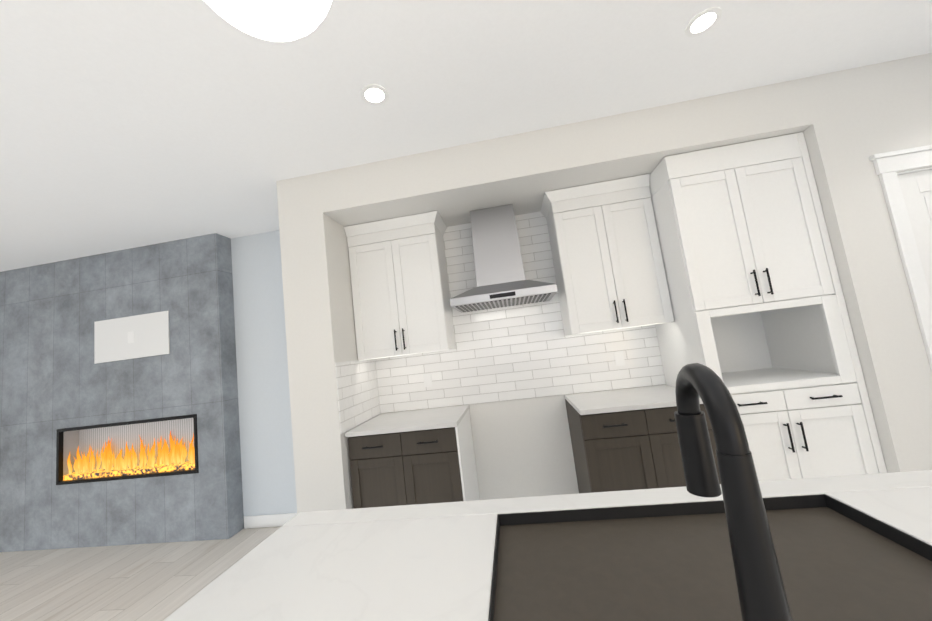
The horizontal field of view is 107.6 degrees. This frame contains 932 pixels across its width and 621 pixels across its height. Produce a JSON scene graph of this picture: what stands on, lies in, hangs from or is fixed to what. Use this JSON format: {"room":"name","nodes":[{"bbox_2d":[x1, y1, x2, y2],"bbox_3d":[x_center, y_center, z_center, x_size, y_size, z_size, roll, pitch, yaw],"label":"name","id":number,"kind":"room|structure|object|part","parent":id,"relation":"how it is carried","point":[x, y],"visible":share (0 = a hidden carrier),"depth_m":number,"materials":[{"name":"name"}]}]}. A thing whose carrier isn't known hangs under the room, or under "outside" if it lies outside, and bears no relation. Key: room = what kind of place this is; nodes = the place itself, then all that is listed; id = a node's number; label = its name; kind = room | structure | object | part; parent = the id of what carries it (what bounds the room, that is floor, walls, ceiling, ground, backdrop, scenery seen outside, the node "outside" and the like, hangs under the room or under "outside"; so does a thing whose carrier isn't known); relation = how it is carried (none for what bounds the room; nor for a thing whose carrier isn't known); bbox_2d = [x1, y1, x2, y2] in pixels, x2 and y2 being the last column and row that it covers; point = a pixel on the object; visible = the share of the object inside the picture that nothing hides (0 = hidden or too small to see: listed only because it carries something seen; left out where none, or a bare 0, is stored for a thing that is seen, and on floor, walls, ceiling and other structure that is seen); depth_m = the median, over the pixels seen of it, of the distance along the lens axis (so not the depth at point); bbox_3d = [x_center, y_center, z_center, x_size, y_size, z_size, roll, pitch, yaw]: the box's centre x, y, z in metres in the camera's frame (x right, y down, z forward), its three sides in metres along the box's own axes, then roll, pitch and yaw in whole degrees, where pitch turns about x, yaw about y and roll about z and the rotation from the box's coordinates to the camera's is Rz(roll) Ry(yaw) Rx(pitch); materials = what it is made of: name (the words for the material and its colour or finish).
{"room":"kitchen","nodes":[
{"label":"kitchen","id":0,"kind":"room"},
{"bbox_2d":[0,233,243,551],"bbox_3d":[-3.464,0.799,3.349,2.540,2.760,0.174,-8,-6,7],"label":"wall","id":1,"kind":"structure","parent":0,"point":[53,377],"depth_m":3.25,"materials":[{"name":"tile"}]},
{"bbox_2d":[56,414,198,484],"bbox_3d":[-3.162,1.309,3.254,1.517,0.517,0.174,-8,-6,7],"label":"fireplace insert","id":2,"kind":"object","parent":1,"relation":"in","point":[157,447],"visible":0.9,"depth_m":3.28,"materials":[{"name":"black metal"}]},
{"bbox_2d":[94,311,169,363],"bbox_3d":[-3.212,0.258,3.270,0.820,0.410,0.015,-8,-6,7],"label":"panel","id":3,"kind":"object","parent":1,"relation":"attached to","point":[133,337],"visible":0.98,"depth_m":3.26,"materials":[{"name":"white"}]},
{"bbox_2d":[127,331,134,343],"bbox_3d":[-3.207,0.256,3.263,0.070,0.110,0.004,-8,-6,7],"label":"outlet","id":4,"kind":"object","parent":3,"relation":"attached to","point":[130,334],"depth_m":3.26,"materials":[{"name":"paint"}]},
{"bbox_2d":[0,526,281,620],"bbox_3d":[-1.730,1.504,-1.432,10.120,0.100,9.510,-8,-6,7],"label":"floor","id":5,"kind":"structure","parent":0,"point":[151,582],"depth_m":2.57,"materials":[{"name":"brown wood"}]},
{"bbox_2d":[345,405,479,508],"bbox_3d":[-0.340,1.257,2.512,0.768,0.920,0.656,-8,-6,7],"label":"base cabinet","id":6,"kind":"object","parent":5,"relation":"on","point":[420,456],"visible":0.58,"depth_m":2.26,"materials":[{"name":"brown wood"}]},
{"bbox_3d":[-0.433,0.884,2.246,0.514,0.010,0.036,-8,-6,7],"label":"handle","id":7,"kind":"part","parent":6,"relation":"part of","materials":[{"name":"black metal"}]},
{"bbox_2d":[163,363,931,620],"bbox_3d":[0.519,0.710,0.370,2.265,1.321,1.180,-8,-6,7],"label":"kitchen island","id":8,"kind":"object","parent":5,"relation":"on","point":[740,542],"visible":1,"depth_m":0.71,"materials":[{"name":"white stone"}]},
{"bbox_2d":[478,494,931,620],"bbox_3d":[0.475,0.608,0.664,0.844,0.237,0.474,-8,-6,7],"label":"sink","id":9,"kind":"object","parent":8,"relation":"in","point":[840,558],"depth_m":0.70,"materials":[{"name":"black metal"}]},
{"bbox_2d":[674,363,827,620],"bbox_3d":[0.333,0.279,0.478,0.125,0.401,0.204,-8,-6,7],"label":"faucet","id":10,"kind":"object","parent":8,"relation":"on","point":[760,586],"depth_m":0.41,"materials":[{"name":"black metal"}]},
{"bbox_2d":[564,385,720,492],"bbox_3d":[1.181,1.050,2.325,0.769,0.920,0.656,-8,-6,7],"label":"base cabinet","id":11,"kind":"object","parent":5,"relation":"on","point":[624,439],"visible":0.46,"depth_m":2.08,"materials":[{"name":"brown wood"}]},
{"bbox_3d":[1.097,0.676,2.058,0.524,0.010,0.036,-8,-6,7],"label":"handle","id":12,"kind":"part","parent":11,"relation":"part of","materials":[{"name":"black metal"}]},
{"bbox_2d":[649,132,886,481],"bbox_3d":[1.875,0.186,2.312,0.814,2.455,0.656,-8,-6,7],"label":"pantry","id":13,"kind":"object","parent":5,"relation":"on","point":[760,326],"visible":0.65,"depth_m":2.10,"materials":[{"name":"white wood"}]},
{"bbox_3d":[1.829,0.276,1.996,0.538,1.060,0.036,-8,-6,7],"label":"handle","id":14,"kind":"part","parent":13,"relation":"part of","materials":[{"name":"black metal"}]},
{"bbox_2d":[231,230,296,515],"bbox_3d":[-3.682,0.850,3.564,5.245,2.760,0.200,-8,-6,7],"label":"wall","id":15,"kind":"structure","parent":0,"point":[267,463],"depth_m":3.25,"materials":[{"name":"paint"}]},
{"bbox_2d":[244,513,296,528],"bbox_3d":[-1.495,1.872,3.061,1.095,0.105,0.014,-8,-6,7],"label":"baseboard","id":16,"kind":"structure","parent":15,"relation":"attached to","point":[272,520],"depth_m":3.08,"materials":[{"name":"paint"}]},
{"bbox_2d":[276,173,377,513],"bbox_3d":[-0.989,0.438,2.826,0.342,2.760,1.010,-8,-6,7],"label":"wall pier","id":17,"kind":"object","parent":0,"point":[319,312],"visible":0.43,"depth_m":2.36,"materials":[{"name":"paint"}]},
{"bbox_2d":[0,0,931,271],"bbox_3d":[-2.075,-1.317,-1.117,10.120,0.100,9.510,-8,-6,7],"label":"ceiling","id":18,"kind":"structure","parent":0,"point":[126,124],"depth_m":1.77,"materials":[{"name":"paint"}]},
{"bbox_2d":[204,0,331,41],"bbox_3d":[-0.340,-0.849,0.523,0.214,0.882,0.214,-8,-6,7],"label":"pendant light","id":19,"kind":"object","parent":18,"relation":"hanging from","point":[280,20],"visible":1,"depth_m":0.49,"materials":[{"name":"white metal"}]},
{"bbox_2d":[360,84,388,105],"bbox_3d":[-0.481,-1.134,1.796,0.144,0.006,0.144,-8,-6,7],"label":"recessed light","id":20,"kind":"object","parent":18,"relation":"in","point":[372,93],"visible":1,"depth_m":1.79,"materials":[{"name":"paint"}]},
{"bbox_2d":[685,7,721,36],"bbox_3d":[1.112,-1.350,1.599,0.144,0.006,0.144,-8,-6,7],"label":"recessed light","id":21,"kind":"object","parent":18,"relation":"in","point":[701,21],"visible":1,"depth_m":1.59,"materials":[{"name":"paint"}]},
{"bbox_2d":[380,326,665,499],"bbox_3d":[0.775,0.237,2.955,3.151,2.760,0.320,-8,-6,7],"label":"wall","id":22,"kind":"structure","parent":0,"point":[522,447],"depth_m":2.75,"materials":[{"name":"paint"}]},
{"bbox_2d":[344,211,455,360],"bbox_3d":[-0.507,-0.173,2.803,0.767,1.065,0.394,-8,-6,7],"label":"upper cabinet","id":23,"kind":"object","parent":22,"relation":"attached to","point":[400,288],"visible":1,"depth_m":2.66,"materials":[{"name":"white wood"}]},
{"bbox_3d":[-0.567,-0.664,2.858,0.767,0.070,0.394,-8,-6,7],"label":"crown","id":24,"kind":"part","parent":23,"relation":"part of","materials":[{"name":"white wood"}]},
{"bbox_3d":[-0.502,0.221,2.592,0.074,0.160,0.036,-8,-6,7],"label":"handle","id":25,"kind":"part","parent":23,"relation":"part of","materials":[{"name":"black metal"}]},
{"bbox_2d":[335,211,665,433],"bbox_3d":[0.268,-0.061,2.542,2.332,1.539,0.685,-8,-6,7],"label":"tile backsplash","id":26,"kind":"structure","parent":22,"relation":"attached to","point":[524,351],"depth_m":2.83,"materials":[{"name":"white tile"}]},
{"bbox_2d":[423,373,431,386],"bbox_3d":[-0.325,0.591,2.898,0.070,0.115,0.004,-8,-6,7],"label":"outlet","id":27,"kind":"object","parent":26,"relation":"attached to","point":[427,377],"visible":1,"depth_m":2.90,"materials":[{"name":"white plastic"}]},
{"bbox_2d":[614,351,624,365],"bbox_3d":[1.220,0.381,2.707,0.070,0.115,0.004,-8,-6,7],"label":"outlet","id":28,"kind":"object","parent":26,"relation":"attached to","point":[619,358],"visible":1,"depth_m":2.71,"materials":[{"name":"white plastic"}]},
{"bbox_2d":[450,204,557,312],"bbox_3d":[0.246,-0.430,2.663,0.750,0.769,0.503,-8,-6,7],"label":"range hood","id":29,"kind":"object","parent":22,"relation":"attached to","point":[501,281],"visible":0.98,"depth_m":2.62,"materials":[{"name":"silver metal"}]},
{"bbox_2d":[540,174,673,334],"bbox_3d":[1.038,-0.383,2.613,0.743,1.065,0.394,-8,-6,7],"label":"upper cabinet","id":30,"kind":"object","parent":22,"relation":"attached to","point":[607,259],"visible":1,"depth_m":2.47,"materials":[{"name":"white wood"}]},
{"bbox_3d":[0.978,-0.874,2.667,0.743,0.070,0.394,-8,-6,7],"label":"crown","id":31,"kind":"part","parent":30,"relation":"part of","materials":[{"name":"white wood"}]},
{"bbox_3d":[1.086,0.005,2.396,0.074,0.160,0.036,-8,-6,7],"label":"handle","id":32,"kind":"part","parent":30,"relation":"part of","materials":[{"name":"black metal"}]},
{"bbox_2d":[320,78,812,226],"bbox_3d":[0.559,-1.024,2.591,3.151,0.300,0.690,-8,-6,7],"label":"soffit","id":33,"kind":"structure","parent":0,"point":[522,173],"depth_m":2.27,"materials":[{"name":"paint"}]},
{"bbox_2d":[802,53,931,472],"bbox_3d":[2.802,-0.125,1.923,1.182,2.760,0.140,-8,-6,7],"label":"wall","id":34,"kind":"structure","parent":0,"point":[860,116],"depth_m":1.94,"materials":[{"name":"paint"}]},
{"bbox_2d":[869,145,931,371],"bbox_3d":[2.962,0.132,1.860,0.972,2.200,0.172,-8,-6,7],"label":"door frame","id":35,"kind":"structure","parent":34,"relation":"attached to","point":[888,166],"depth_m":1.92,"materials":[{"name":"paint"}]},
{"bbox_2d":[897,170,931,298],"bbox_3d":[2.966,0.187,1.800,0.756,2.062,0.093,-8,-6,7],"label":"door","id":36,"kind":"structure","parent":34,"relation":"in","point":[916,188],"depth_m":1.94,"materials":[{"name":"white wood"}]}
]}

